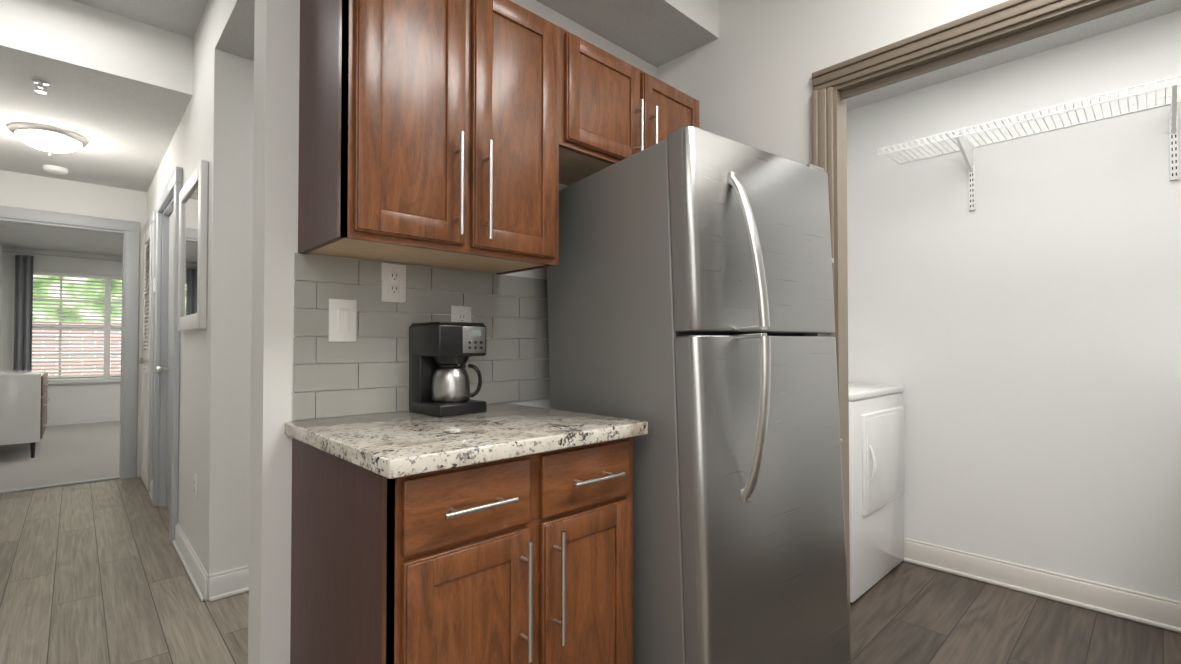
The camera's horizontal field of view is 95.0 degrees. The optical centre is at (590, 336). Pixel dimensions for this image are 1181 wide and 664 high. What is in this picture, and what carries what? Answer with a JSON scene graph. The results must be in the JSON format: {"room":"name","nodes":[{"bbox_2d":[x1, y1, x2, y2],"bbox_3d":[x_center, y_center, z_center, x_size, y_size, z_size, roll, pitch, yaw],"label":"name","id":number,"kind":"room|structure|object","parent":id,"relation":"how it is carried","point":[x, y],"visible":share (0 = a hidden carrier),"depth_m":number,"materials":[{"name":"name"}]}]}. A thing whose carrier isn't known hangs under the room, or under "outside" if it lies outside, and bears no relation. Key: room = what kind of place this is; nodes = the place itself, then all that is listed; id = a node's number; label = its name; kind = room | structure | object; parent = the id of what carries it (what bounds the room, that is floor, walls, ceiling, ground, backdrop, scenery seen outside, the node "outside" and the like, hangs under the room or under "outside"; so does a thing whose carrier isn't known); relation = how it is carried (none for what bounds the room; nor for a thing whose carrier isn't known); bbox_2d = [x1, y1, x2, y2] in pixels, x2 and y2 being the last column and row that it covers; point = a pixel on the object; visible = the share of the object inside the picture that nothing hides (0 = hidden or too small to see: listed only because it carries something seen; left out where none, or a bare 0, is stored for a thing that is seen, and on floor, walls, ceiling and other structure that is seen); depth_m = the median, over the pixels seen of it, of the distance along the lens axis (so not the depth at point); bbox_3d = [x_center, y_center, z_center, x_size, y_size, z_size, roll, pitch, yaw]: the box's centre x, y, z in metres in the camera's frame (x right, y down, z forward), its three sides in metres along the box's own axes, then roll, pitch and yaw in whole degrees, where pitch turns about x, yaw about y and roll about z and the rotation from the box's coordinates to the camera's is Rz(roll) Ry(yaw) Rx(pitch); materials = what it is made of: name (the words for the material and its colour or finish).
{"room":"kitchen","nodes":[
{"label":"kitchen","id":0,"kind":"room"},
{"bbox_2d":[0,421,119,490],"bbox_3d":[-4.976,1.270,6.824,3.890,0.112,4.670,1,-1,-44],"label":"floor carpet","id":1,"kind":"object","parent":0,"point":[66,453],"depth_m":5.35,"materials":[{"name":"beige carpet"}]},
{"bbox_2d":[0,370,49,457],"bbox_3d":[-6.029,0.784,5.676,0.491,0.823,1.350,1,-1,-44],"label":"dresser","id":2,"kind":"object","parent":1,"relation":"on","point":[23,406],"visible":1,"depth_m":5.26,"materials":[{"name":"white wood"}]},
{"bbox_2d":[0,170,143,476],"bbox_3d":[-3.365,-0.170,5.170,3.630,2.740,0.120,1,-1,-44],"label":"wall","id":3,"kind":"structure","parent":0,"point":[20,190],"depth_m":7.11,"materials":[{"name":"white paint"}]},
{"bbox_2d":[3,251,121,370],"bbox_3d":[-6.857,0.040,7.956,2.440,2.329,0.076,1,-1,-44],"label":"curtain","id":4,"kind":"object","parent":3,"relation":"hanging from","point":[23,315],"visible":0.56,"depth_m":7.26,"materials":[{"name":"grey fabric"}]},
{"bbox_2d":[12,273,121,383],"bbox_3d":[-7.076,-0.118,7.927,2.000,1.554,0.132,1,-1,-44],"label":"window","id":5,"kind":"structure","parent":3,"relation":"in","point":[107,325],"depth_m":7.90,"materials":[{"name":"white"}]},
{"bbox_2d":[13,269,121,380],"bbox_3d":[-7.051,-0.138,7.901,1.880,1.518,0.050,1,-1,-44],"label":"window blinds","id":6,"kind":"object","parent":5,"relation":"attached to","point":[73,275],"visible":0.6,"depth_m":7.64,"materials":[{"name":"white plastic"}]},
{"bbox_2d":[0,205,151,493],"bbox_3d":[-4.008,0.097,4.038,1.104,2.170,0.876,1,-1,-44],"label":"door frame","id":7,"kind":"structure","parent":3,"relation":"attached to","point":[129,231],"depth_m":4.55,"materials":[{"name":"grey wood"}]},
{"bbox_2d":[0,477,248,663],"bbox_3d":[-0.982,1.184,1.072,6.440,0.100,9.170,1,-1,-44],"label":"floor","id":8,"kind":"structure","parent":0,"point":[93,573],"depth_m":2.48,"materials":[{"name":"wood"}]},
{"bbox_2d":[284,403,647,663],"bbox_3d":[-0.334,0.685,1.456,0.717,0.911,0.678,1,-1,-44],"label":"base cabinet","id":9,"kind":"object","parent":8,"relation":"on","point":[499,533],"visible":1,"depth_m":1.21,"materials":[{"name":"brown wood"}]},
{"bbox_2d":[409,322,486,416],"bbox_3d":[-0.443,0.094,1.676,0.164,0.274,0.200,1,-1,-44],"label":"coffee maker","id":10,"kind":"object","parent":9,"relation":"on","point":[440,353],"visible":1,"depth_m":1.62,"materials":[{"name":"black plastic"}]},
{"bbox_2d":[140,0,243,599],"bbox_3d":[-2.706,-0.196,3.565,0.120,2.740,3.115,1,-1,-44],"label":"wall","id":11,"kind":"structure","parent":0,"point":[211,127],"depth_m":2.46,"materials":[{"name":"white paint"}]},
{"bbox_2d":[139,224,150,489],"bbox_3d":[-3.588,0.153,4.338,0.081,2.043,0.560,1,-1,-44],"label":"door","id":12,"kind":"structure","parent":11,"relation":"in","point":[144,360],"depth_m":4.40,"materials":[{"name":"white wood"}]},
{"bbox_2d":[153,278,154,292],"bbox_3d":[-3.211,-0.379,3.994,0.023,0.120,0.090,1,-1,-44],"label":"light switch","id":13,"kind":"object","parent":11,"relation":"attached to","point":[153,285],"visible":0.29,"depth_m":3.97,"materials":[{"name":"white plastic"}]},
{"bbox_2d":[155,212,172,510],"bbox_3d":[-2.690,0.155,3.480,0.105,2.020,0.826,1,-1,-44],"label":"door","id":14,"kind":"structure","parent":11,"relation":"in","point":[159,369],"depth_m":3.71,"materials":[{"name":"grey wood"}]},
{"bbox_2d":[148,167,181,542],"bbox_3d":[-2.671,0.103,3.500,0.150,2.140,1.050,1,-1,-44],"label":"door frame","id":15,"kind":"structure","parent":11,"relation":"attached to","point":[160,248],"depth_m":3.77,"materials":[{"name":"grey wood"}]},
{"bbox_2d":[178,160,208,330],"bbox_3d":[-2.007,-0.420,2.724,0.029,0.770,0.720,1,-1,-44],"label":"framed mirror","id":16,"kind":"object","parent":11,"relation":"attached to","point":[193,254],"visible":0.98,"depth_m":2.64,"materials":[{"name":"white mirror"}]},
{"bbox_2d":[194,473,197,499],"bbox_3d":[-1.923,0.729,2.634,0.008,0.118,0.075,1,-1,-44],"label":"outlet","id":17,"kind":"object","parent":11,"relation":"attached to","point":[195,484],"visible":1,"depth_m":2.62,"materials":[{"name":"white plastic"}]},
{"bbox_2d":[240,0,655,663],"bbox_3d":[-0.326,-0.220,2.044,1.620,2.740,0.140,1,-1,-44],"label":"wall","id":18,"kind":"structure","parent":0,"point":[271,81],"depth_m":1.47,"materials":[{"name":"white paint"}]},
{"bbox_2d":[292,252,549,420],"bbox_3d":[-0.459,0.004,1.810,0.970,0.461,0.009,1,-1,-44],"label":"tile backsplash","id":19,"kind":"structure","parent":18,"relation":"attached to","point":[366,372],"depth_m":1.66,"materials":[{"name":"white tile"}]},
{"bbox_2d":[328,299,356,341],"bbox_3d":[-0.710,-0.047,1.556,0.077,0.122,0.012,1,-1,-44],"label":"light switch","id":20,"kind":"object","parent":19,"relation":"attached to","point":[342,320],"visible":1,"depth_m":1.55,"materials":[{"name":"white plastic"}]},
{"bbox_2d":[381,263,405,302],"bbox_3d":[-0.603,-0.166,1.663,0.077,0.118,0.008,1,-1,-44],"label":"outlet","id":21,"kind":"object","parent":19,"relation":"attached to","point":[393,282],"visible":1,"depth_m":1.66,"materials":[{"name":"white plastic"}]},
{"bbox_2d":[451,306,470,322],"bbox_3d":[-0.434,-0.044,1.822,0.076,0.120,0.008,1,-1,-44],"label":"outlet","id":22,"kind":"object","parent":19,"relation":"attached to","point":[460,313],"visible":0.38,"depth_m":1.82,"materials":[{"name":"white plastic"}]},
{"bbox_2d":[298,0,577,274],"bbox_3d":[-0.431,-0.613,1.610,0.700,0.748,0.350,1,-1,-44],"label":"upper cabinet","id":23,"kind":"object","parent":18,"relation":"attached to","point":[469,135],"depth_m":1.43,"materials":[{"name":"brown wood"}]},
{"bbox_2d":[578,37,698,180],"bbox_3d":[0.068,-0.798,2.089,0.760,0.363,0.350,1,-1,-44],"label":"upper cabinet","id":24,"kind":"object","parent":18,"relation":"attached to","point":[624,110],"depth_m":1.89,"materials":[{"name":"brown wood"}]},
{"bbox_2d":[0,0,1180,255],"bbox_3d":[-2.592,-1.478,2.806,6.440,0.400,13.840,1,-1,-44],"label":"ceiling","id":25,"kind":"structure","parent":0,"point":[118,78],"depth_m":2.67,"materials":[{"name":"white paint"}]},
{"bbox_2d":[32,79,48,93],"bbox_3d":[-2.757,-1.253,2.714,0.060,0.051,0.060,1,-1,-44],"label":"sprinkler","id":26,"kind":"object","parent":25,"relation":"attached to","point":[40,83],"visible":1,"depth_m":2.71,"materials":[{"name":"silver metal"}]},
{"bbox_2d":[8,122,87,154],"bbox_3d":[-3.377,-1.202,3.379,0.356,0.132,0.356,1,-1,-44],"label":"light","id":27,"kind":"object","parent":25,"relation":"attached to","point":[49,139],"visible":1,"depth_m":3.30,"materials":[{"name":"white glass"}]},
{"bbox_2d":[43,165,67,174],"bbox_3d":[-3.977,-1.239,4.024,0.136,0.038,0.136,1,-1,-44],"label":"smoke detector","id":28,"kind":"object","parent":25,"relation":"attached to","point":[54,169],"visible":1,"depth_m":3.99,"materials":[{"name":"white plastic"}]},
{"bbox_2d":[656,0,1180,601],"bbox_3d":[1.943,-0.239,0.912,0.085,2.740,4.630,1,-1,-44],"label":"wall","id":29,"kind":"structure","parent":0,"point":[1016,332],"depth_m":2.39,"materials":[{"name":"white paint"}]},
{"bbox_2d":[47,414,1180,632],"bbox_3d":[-1.741,1.116,3.574,3.850,0.117,13.600,1,-1,-44],"label":"baseboard","id":30,"kind":"structure","parent":29,"relation":"attached to","point":[1152,610],"depth_m":2.43,"materials":[{"name":"white wood"}]},
{"bbox_2d":[812,0,1153,626],"bbox_3d":[1.477,0.074,1.382,0.111,2.129,1.790,1,-1,-44],"label":"door frame","id":31,"kind":"structure","parent":29,"relation":"attached to","point":[1003,25],"depth_m":1.87,"materials":[{"name":"brown"}]},
{"bbox_2d":[877,75,1180,210],"bbox_3d":[2.596,-0.783,1.615,0.310,0.312,3.137,1,-1,-44],"label":"wire shelf","id":32,"kind":"object","parent":29,"relation":"attached to","point":[965,146],"visible":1,"depth_m":2.28,"materials":[{"name":"white metal"}]},
{"bbox_2d":[847,561,1180,663],"bbox_3d":[2.034,1.181,0.892,2.320,0.100,4.750,1,-1,-44],"label":"floor","id":33,"kind":"structure","parent":0,"point":[903,612],"depth_m":2.13,"materials":[{"name":"brown wood"}]},
{"bbox_2d":[547,126,850,663],"bbox_3d":[0.378,0.282,1.834,0.710,1.688,0.798,0,-3,-37],"label":"fridge","id":34,"kind":"object","parent":33,"relation":"on","point":[691,319],"visible":1,"depth_m":1.54,"materials":[{"name":"grey metal"}]},
{"bbox_2d":[848,383,904,602],"bbox_3d":[1.152,0.627,2.795,0.691,1.070,0.731,1,-1,-44],"label":"dryer","id":35,"kind":"object","parent":33,"relation":"on","point":[876,466],"visible":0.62,"depth_m":2.50,"materials":[{"name":"white metal"}]},
{"label":"outside","id":36,"kind":"structure","parent":0,"visible":0},
{"bbox_2d":[32,275,121,377],"bbox_3d":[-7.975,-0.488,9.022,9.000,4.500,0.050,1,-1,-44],"label":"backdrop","id":37,"kind":"structure","parent":36,"point":[56,277],"depth_m":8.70,"materials":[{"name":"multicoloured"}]}
]}

